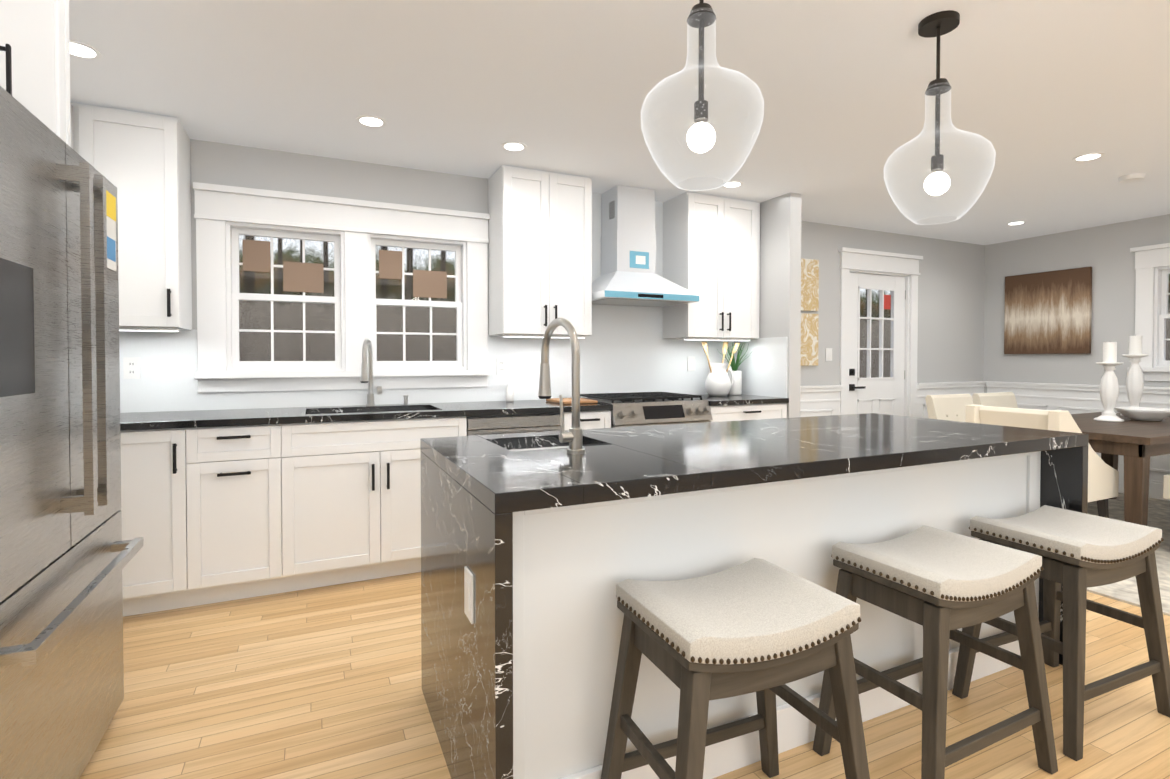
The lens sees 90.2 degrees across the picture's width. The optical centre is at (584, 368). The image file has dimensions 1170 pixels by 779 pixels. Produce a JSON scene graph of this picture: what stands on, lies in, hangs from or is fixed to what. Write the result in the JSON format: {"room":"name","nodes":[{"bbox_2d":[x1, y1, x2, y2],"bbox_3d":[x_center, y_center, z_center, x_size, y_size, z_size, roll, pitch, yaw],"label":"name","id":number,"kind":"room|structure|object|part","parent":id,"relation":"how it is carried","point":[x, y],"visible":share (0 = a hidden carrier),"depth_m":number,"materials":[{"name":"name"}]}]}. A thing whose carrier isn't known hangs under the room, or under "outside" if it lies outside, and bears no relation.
{"room":"dining room and kitchen","nodes":[
{"label":"dining room and kitchen","id":0,"kind":"room"},
{"bbox_2d":[0,0,70,146],"bbox_3d":[-1.765,-0.030,1.344,0.684,2.435,1.065,0,1,-25],"label":"upper cabinet","id":1,"kind":"object","parent":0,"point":[34,60],"visible":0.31,"depth_m":1.75,"materials":[{"name":"white wood"}]},
{"bbox_2d":[190,139,984,413],"bbox_3d":[0.681,-0.087,4.717,8.300,2.440,0.160,0,1,-25],"label":"wall","id":2,"kind":"structure","parent":0,"point":[951,285],"depth_m":5.31,"materials":[{"name":"grey paint"}]},
{"bbox_2d":[70,102,73,149],"bbox_3d":[-2.474,-0.733,2.452,0.346,1.065,0.593,0,1,-25],"label":"upper cabinet","id":3,"kind":"object","parent":2,"relation":"attached to","point":[71,103],"depth_m":2.77,"materials":[{"name":"white wood"}]},
{"bbox_2d":[74,103,121,330],"bbox_3d":[-2.622,-0.739,2.859,0.423,1.065,0.385,0,1,-25],"label":"upper cabinet","id":4,"kind":"object","parent":2,"relation":"attached to","point":[85,146],"depth_m":2.79,"materials":[{"name":"white wood"}]},
{"bbox_2d":[94,106,191,331],"bbox_3d":[-2.311,-0.742,3.026,0.395,1.065,0.346,0,1,-25],"label":"upper cabinet","id":5,"kind":"object","parent":2,"relation":"attached to","point":[146,156],"depth_m":2.91,"materials":[{"name":"white wood"}]},
{"bbox_2d":[193,182,490,392],"bbox_3d":[-1.448,-0.455,3.681,1.686,1.170,0.225,0,1,-25],"label":"kitchen window","id":6,"kind":"structure","parent":2,"relation":"in","point":[355,231],"depth_m":3.60,"materials":[{"name":"white wood"}]},
{"bbox_2d":[119,192,787,412],"bbox_3d":[-0.696,-0.520,3.643,4.578,1.540,0.610,0,1,-25],"label":"backsplash","id":7,"kind":"structure","parent":2,"relation":"attached to","point":[626,349],"depth_m":4.23,"materials":[{"name":"white tile"}]},
{"bbox_2d":[123,357,140,378],"bbox_3d":[-2.451,-0.002,3.154,0.073,0.116,0.010,0,1,-25],"label":"electrical outlet","id":8,"kind":"object","parent":7,"relation":"attached to","point":[131,367],"visible":1,"depth_m":3.15,"materials":[{"name":"white plastic"}]},
{"bbox_2d":[496,358,506,374],"bbox_3d":[-0.575,-0.016,4.029,0.073,0.116,0.010,0,1,-25],"label":"electrical outlet","id":9,"kind":"object","parent":7,"relation":"attached to","point":[501,366],"visible":1,"depth_m":4.03,"materials":[{"name":"white plastic"}]},
{"bbox_2d":[687,357,694,370],"bbox_3d":[0.857,-0.036,4.696,0.073,0.116,0.013,0,1,-25],"label":"electrical outlet","id":10,"kind":"object","parent":7,"relation":"attached to","point":[690,363],"visible":1,"depth_m":4.69,"materials":[{"name":"white plastic"}]},
{"bbox_2d":[488,165,591,337],"bbox_3d":[-0.307,-0.757,3.962,0.620,1.065,0.346,0,1,-25],"label":"upper cabinet","id":11,"kind":"object","parent":2,"relation":"attached to","point":[540,250],"depth_m":3.80,"materials":[{"name":"white wood"}]},
{"bbox_2d":[592,185,698,306],"bbox_3d":[0.366,-0.882,4.186,0.752,0.825,0.490,0,1,-25],"label":"range hood","id":12,"kind":"object","parent":2,"relation":"attached to","point":[629,276],"visible":0.94,"depth_m":4.15,"materials":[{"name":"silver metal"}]},
{"bbox_2d":[663,192,759,340],"bbox_3d":[0.998,-0.767,4.571,0.700,1.065,0.346,0,1,-25],"label":"upper cabinet","id":13,"kind":"object","parent":2,"relation":"attached to","point":[711,244],"depth_m":4.40,"materials":[{"name":"white wood"}]},
{"bbox_2d":[801,258,818,365],"bbox_3d":[1.941,-0.500,5.192,0.350,0.950,0.030,0,1,-25],"label":"panels","id":14,"kind":"object","parent":2,"relation":"attached to","point":[809,302],"visible":0.62,"depth_m":5.21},
{"bbox_2d":[825,348,831,360],"bbox_3d":[2.239,-0.127,5.351,0.080,0.116,0.009,0,1,-25],"label":"light switch","id":15,"kind":"object","parent":2,"relation":"attached to","point":[828,357],"visible":1,"depth_m":5.35,"materials":[{"name":"white plastic"}]},
{"bbox_2d":[838,247,922,416],"bbox_3d":[2.821,0.000,5.690,1.120,2.235,0.210,0,1,-25],"label":"door frame","id":16,"kind":"structure","parent":2,"relation":"in","point":[896,274],"depth_m":5.67,"materials":[{"name":"white wood"}]},
{"bbox_2d":[800,381,985,418],"bbox_3d":[2.849,0.633,5.630,3.287,0.970,0.042,0,1,-25],"label":"trim","id":17,"kind":"structure","parent":2,"relation":"attached to","point":[820,400],"depth_m":5.39,"materials":[{"name":"white wood"}]},
{"bbox_2d":[69,0,1169,244],"bbox_3d":[2.041,-1.320,1.784,8.300,0.120,6.590,0,1,-25],"label":"ceiling","id":18,"kind":"structure","parent":0,"point":[1043,92],"depth_m":2.68,"materials":[{"name":"white paint"}]},
{"bbox_2d":[69,39,101,59],"bbox_3d":[-2.014,-1.265,2.314,0.150,0.006,0.150,0,1,-25],"label":"recessed light","id":19,"kind":"object","parent":18,"relation":"in","point":[78,49],"visible":0.75,"depth_m":2.32,"materials":[{"name":"white"}]},
{"bbox_2d":[356,115,386,126],"bbox_3d":[-1.105,-1.276,3.015,0.150,0.006,0.150,0,1,-25],"label":"recessed light","id":20,"kind":"object","parent":18,"relation":"in","point":[370,120],"visible":1,"depth_m":3.01,"materials":[{"name":"white plastic"}]},
{"bbox_2d":[501,141,526,150],"bbox_3d":[-0.410,-1.282,3.372,0.150,0.006,0.150,0,1,-25],"label":"recessed light","id":21,"kind":"object","parent":18,"relation":"in","point":[513,146],"visible":1,"depth_m":3.36,"materials":[{"name":"white plastic"}]},
{"bbox_2d":[640,0,763,190],"bbox_3d":[0.336,-0.896,1.685,0.350,0.723,0.350,0,1,-25],"label":"pendant light","id":22,"kind":"object","parent":18,"relation":"hanging from","point":[701,136],"visible":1,"depth_m":1.68,"materials":[{"name":"clear glass"}]},
{"bbox_2d":[721,181,742,187],"bbox_3d":[1.036,-1.294,4.102,0.150,0.006,0.150,0,1,-25],"label":"recessed light","id":23,"kind":"object","parent":18,"relation":"in","point":[731,184],"visible":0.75,"depth_m":4.09,"materials":[{"name":"white"}]},
{"bbox_2d":[884,10,995,224],"bbox_3d":[1.287,-0.904,2.129,0.350,0.723,0.350,0,1,-25],"label":"pendant light","id":24,"kind":"object","parent":18,"relation":"hanging from","point":[937,25],"visible":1,"depth_m":2.12,"materials":[{"name":"clear glass"}]},
{"bbox_3d":[1.287,-0.784,2.131,0.350,0.483,0.350,0,1,-25],"label":"lamp shade","id":25,"kind":"part","parent":24,"relation":"part of","materials":[{"name":"clear glass"}]},
{"bbox_2d":[1006,221,1025,224],"bbox_3d":[3.900,-1.313,5.273,0.150,0.006,0.150,0,1,-25],"label":"recessed light","id":26,"kind":"object","parent":18,"relation":"in","point":[1016,223],"visible":0.98,"depth_m":5.27,"materials":[{"name":"white plastic"}]},
{"bbox_2d":[1072,152,1104,160],"bbox_3d":[3.062,-1.285,3.547,0.150,0.006,0.150,0,1,-25],"label":"recessed light","id":27,"kind":"object","parent":18,"relation":"in","point":[1089,156],"visible":1,"depth_m":3.53,"materials":[{"name":"white"}]},
{"bbox_2d":[1118,173,1145,182],"bbox_3d":[3.680,-1.279,3.924,0.136,0.030,0.136,0,1,-25],"label":"smoke detector","id":28,"kind":"object","parent":18,"relation":"attached to","point":[1132,178],"visible":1,"depth_m":3.90,"materials":[{"name":"white plastic"}]},
{"bbox_2d":[79,572,1169,778],"bbox_3d":[2.041,1.230,1.825,8.300,0.100,6.590,0,1,-25],"label":"floor","id":29,"kind":"structure","parent":0,"point":[324,682],"depth_m":2.02,"materials":[{"name":"brown wood"}]},
{"bbox_2d":[0,86,143,778],"bbox_3d":[-1.676,0.294,1.391,0.830,1.785,0.975,0,1,-25],"label":"fridge","id":30,"kind":"object","parent":29,"relation":"on","point":[67,554],"visible":1,"depth_m":1.48,"materials":[{"name":"grey metal"}]},
{"bbox_2d":[120,430,203,616],"bbox_3d":[-2.220,0.719,2.942,0.563,0.885,0.618,0,1,-25],"label":"base cabinet","id":31,"kind":"object","parent":29,"relation":"on","point":[162,471],"depth_m":2.73,"materials":[{"name":"white wood"}]},
{"bbox_2d":[204,426,299,603],"bbox_3d":[-1.835,0.716,3.122,0.513,0.885,0.618,0,1,-25],"label":"base cabinet","id":32,"kind":"object","parent":29,"relation":"on","point":[217,506],"depth_m":2.88,"materials":[{"name":"white wood"}]},
{"bbox_2d":[296,418,471,589],"bbox_3d":[-1.253,0.712,3.394,0.998,0.885,0.618,0,1,-25],"label":"base cabinet","id":33,"kind":"object","parent":29,"relation":"on","point":[358,484],"depth_m":3.10,"materials":[{"name":"white wood"}]},
{"bbox_2d":[120,399,611,429],"bbox_3d":[-1.350,0.253,3.327,3.077,0.035,0.630,0,1,-25],"label":"countertop","id":34,"kind":"structure","parent":33,"relation":"on","point":[292,416],"depth_m":3.15,"materials":[{"name":"black stone"}]},
{"bbox_2d":[308,406,431,413],"bbox_3d":[-1.219,0.369,3.369,0.721,0.223,0.422,0,1,-25],"label":"sink","id":35,"kind":"object","parent":34,"relation":"in","point":[409,407],"depth_m":3.48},
{"bbox_2d":[360,338,381,405],"bbox_3d":[-1.288,0.026,3.513,0.137,0.412,0.245,0,1,-25],"label":"faucet","id":36,"kind":"object","parent":34,"relation":"on","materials":[{"name":"silver metal"}]},
{"bbox_2d":[506,381,513,401],"bbox_3d":[-0.511,0.156,3.966,0.054,0.135,0.053,0,1,-25],"label":"soap bottle","id":37,"kind":"object","parent":34,"relation":"on","point":[509,393],"visible":0.98,"depth_m":3.94,"materials":[{"name":"white plastic"}]},
{"bbox_2d":[546,398,597,403],"bbox_3d":[-0.093,0.216,3.897,0.240,0.018,0.320,0,1,-25],"label":"cutting board","id":38,"kind":"object","parent":34,"relation":"on","point":[569,400],"visible":0.67,"depth_m":3.79,"materials":[{"name":"brown wood"}]},
{"bbox_2d":[472,414,567,435],"bbox_3d":[-0.556,0.707,3.719,0.655,0.885,0.618,0,1,-25],"label":"dishwasher","id":39,"kind":"object","parent":29,"relation":"on","point":[495,423],"depth_m":3.45,"materials":[{"name":"silver metal"}]},
{"bbox_2d":[568,406,612,429],"bbox_3d":[-0.110,0.703,3.927,0.329,0.885,0.618,0,1,-25],"label":"base cabinet","id":40,"kind":"object","parent":29,"relation":"on","point":[591,419],"depth_m":3.66,"materials":[{"name":"white wood"}]},
{"bbox_2d":[580,392,712,427],"bbox_3d":[0.405,0.655,4.115,0.756,0.935,0.695,0,1,-25],"label":"range","id":41,"kind":"object","parent":29,"relation":"on","point":[633,409],"visible":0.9,"depth_m":3.89,"materials":[{"name":"grey metal"}]},
{"bbox_2d":[601,558,869,778],"bbox_3d":[0.362,0.865,1.433,0.588,0.643,0.405,0,1,-25],"label":"stool","id":42,"kind":"object","parent":29,"relation":"on","point":[765,631],"visible":1,"depth_m":1.36,"materials":[{"name":"wood"}]},
{"bbox_2d":[709,402,788,421],"bbox_3d":[1.051,0.694,4.470,0.706,0.885,0.616,0,1,-25],"label":"base cabinet","id":43,"kind":"object","parent":29,"relation":"on","point":[778,409],"depth_m":4.18,"materials":[{"name":"white wood"}]},
{"bbox_2d":[693,394,787,405],"bbox_3d":[1.057,0.235,4.451,0.706,0.035,0.630,0,1,-25],"label":"countertop","id":44,"kind":"structure","parent":43,"relation":"on","point":[728,400],"depth_m":4.22,"materials":[{"name":"black stone"}]},
{"bbox_2d":[702,342,750,395],"bbox_3d":[1.107,0.002,4.609,0.454,0.424,0.353,0,1,-25],"label":"vases","id":45,"kind":"object","parent":44,"relation":"on","point":[719,381],"visible":1,"depth_m":4.55,"materials":[{"name":"white ceramic"}]},
{"bbox_2d":[420,418,1087,778],"bbox_3d":[0.669,0.736,2.193,2.368,0.875,0.960,0,1,-25],"label":"kitchen island","id":46,"kind":"object","parent":29,"relation":"on","point":[536,546],"depth_m":1.68,"materials":[{"name":"black stone"}]},
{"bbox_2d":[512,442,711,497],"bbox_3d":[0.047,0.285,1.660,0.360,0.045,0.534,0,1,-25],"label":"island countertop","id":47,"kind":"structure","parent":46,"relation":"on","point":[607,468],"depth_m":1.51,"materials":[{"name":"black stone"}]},
{"bbox_2d":[813,525,1057,778],"bbox_3d":[1.046,0.860,1.752,0.582,0.643,0.396,0,1,-25],"label":"stool","id":48,"kind":"object","parent":29,"relation":"on","point":[940,586],"visible":1,"depth_m":1.66,"materials":[{"name":"fabric"}]},
{"bbox_2d":[952,505,1169,760],"bbox_3d":[1.664,0.855,2.035,0.588,0.643,0.405,0,1,-25],"label":"stool","id":49,"kind":"object","parent":29,"relation":"on","point":[1080,553],"visible":1,"depth_m":1.95,"materials":[{"name":"wood"}]},
{"bbox_2d":[1087,492,1169,615],"bbox_3d":[3.690,1.136,4.155,2.900,0.012,2.800,0,1,-25],"label":"rug","id":50,"kind":"object","parent":29,"relation":"on","point":[1125,591],"depth_m":3.52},
{"bbox_2d":[925,394,972,421],"bbox_3d":[3.293,0.675,4.831,0.538,0.887,0.634,0,1,-25],"label":"dining chair","id":51,"kind":"object","parent":50,"relation":"on","point":[950,407],"visible":0.15,"depth_m":5.00,"materials":[{"name":"beige fabric"}]},
{"bbox_2d":[972,392,1017,407],"bbox_3d":[3.873,0.670,5.102,0.538,0.887,0.634,0,1,-25],"label":"dining chair","id":52,"kind":"object","parent":50,"relation":"on","point":[1003,399],"visible":0.04,"depth_m":5.31,"materials":[{"name":"beige fabric"}]},
{"bbox_2d":[966,404,1118,517],"bbox_3d":[2.948,0.689,3.780,0.675,0.892,0.540,0,1,-25],"label":"chair","id":53,"kind":"object","parent":50,"relation":"on","point":[1103,481],"visible":0.12,"depth_m":3.60,"materials":[{"name":"beige fabric"}]},
{"bbox_2d":[1071,412,1169,525],"bbox_3d":[3.939,0.761,4.288,1.830,0.732,1.020,0,1,-25],"label":"dining table","id":54,"kind":"object","parent":50,"relation":"on","point":[1137,444],"visible":0.33,"depth_m":3.58,"materials":[{"name":"brown wood"}]},
{"bbox_2d":[1094,342,1123,421],"bbox_3d":[3.933,0.094,4.373,0.171,0.596,0.171,0,1,-25],"label":"candlestick","id":55,"kind":"object","parent":54,"relation":"on","point":[1109,389],"visible":1,"depth_m":4.34,"materials":[{"name":"white ceramic"}]},
{"bbox_2d":[1120,335,1148,415],"bbox_3d":[4.462,0.057,4.730,0.171,0.659,0.171,0,1,-25],"label":"candlestick","id":56,"kind":"object","parent":54,"relation":"on","point":[1134,383],"visible":0.73,"depth_m":4.70,"materials":[{"name":"white ceramic"}]},
{"bbox_2d":[1114,407,1169,420],"bbox_3d":[4.241,0.348,4.403,0.365,0.088,0.361,0,1,-25],"label":"bowl","id":57,"kind":"object","parent":54,"relation":"on","point":[1146,414],"visible":0.98,"depth_m":4.34,"materials":[{"name":"white ceramic"}]},
{"bbox_2d":[1163,474,1169,498],"bbox_3d":[3.978,0.697,3.458,0.538,0.887,0.634,0,1,-25],"label":"dining chair","id":58,"kind":"object","parent":50,"relation":"on","point":[1166,486],"visible":1,"depth_m":3.62,"materials":[{"name":"beige fabric"}]},
{"bbox_2d":[759,192,801,417],"bbox_3d":[1.433,-0.086,4.632,0.110,2.440,0.630,0,1,-25],"label":"wall","id":59,"kind":"structure","parent":0,"point":[780,267],"depth_m":4.37,"materials":[{"name":"grey paint"}]},
{"bbox_2d":[983,214,1169,392],"bbox_3d":[5.763,-0.067,3.454,0.160,2.440,6.430,0,1,-25],"label":"wall","id":60,"kind":"structure","parent":0,"point":[1105,254],"depth_m":5.52,"materials":[{"name":"grey paint"}]},
{"bbox_2d":[1004,267,1091,353],"bbox_3d":[4.557,-0.549,5.769,0.035,0.810,0.740,0,1,-25],"label":"canvas painting","id":61,"kind":"object","parent":60,"relation":"attached to","point":[1049,312],"visible":1,"depth_m":5.72},
{"bbox_2d":[986,381,1169,500],"bbox_3d":[5.647,0.668,3.475,0.042,0.970,6.224,0,1,-25],"label":"wainscoting","id":62,"kind":"structure","parent":60,"relation":"attached to","point":[1077,398],"depth_m":5.48,"materials":[{"name":"white wood"}]},
{"bbox_2d":[1127,243,1169,380],"bbox_3d":[5.126,-0.472,4.734,0.225,1.170,1.040,0,1,-25],"label":"dining room window","id":63,"kind":"structure","parent":60,"relation":"in","point":[1152,315],"depth_m":5.05,"materials":[{"name":"white wood"}]},
{"label":"outside","id":64,"kind":"structure","parent":0,"visible":0},
{"bbox_2d":[239,235,890,379],"bbox_3d":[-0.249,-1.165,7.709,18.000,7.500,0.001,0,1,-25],"label":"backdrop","id":65,"kind":"structure","parent":64,"point":[385,321],"depth_m":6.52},
{"bbox_2d":[1165,274,1169,359],"bbox_3d":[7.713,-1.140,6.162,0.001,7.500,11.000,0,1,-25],"label":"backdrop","id":66,"kind":"structure","parent":64,"point":[1167,355],"depth_m":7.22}
]}

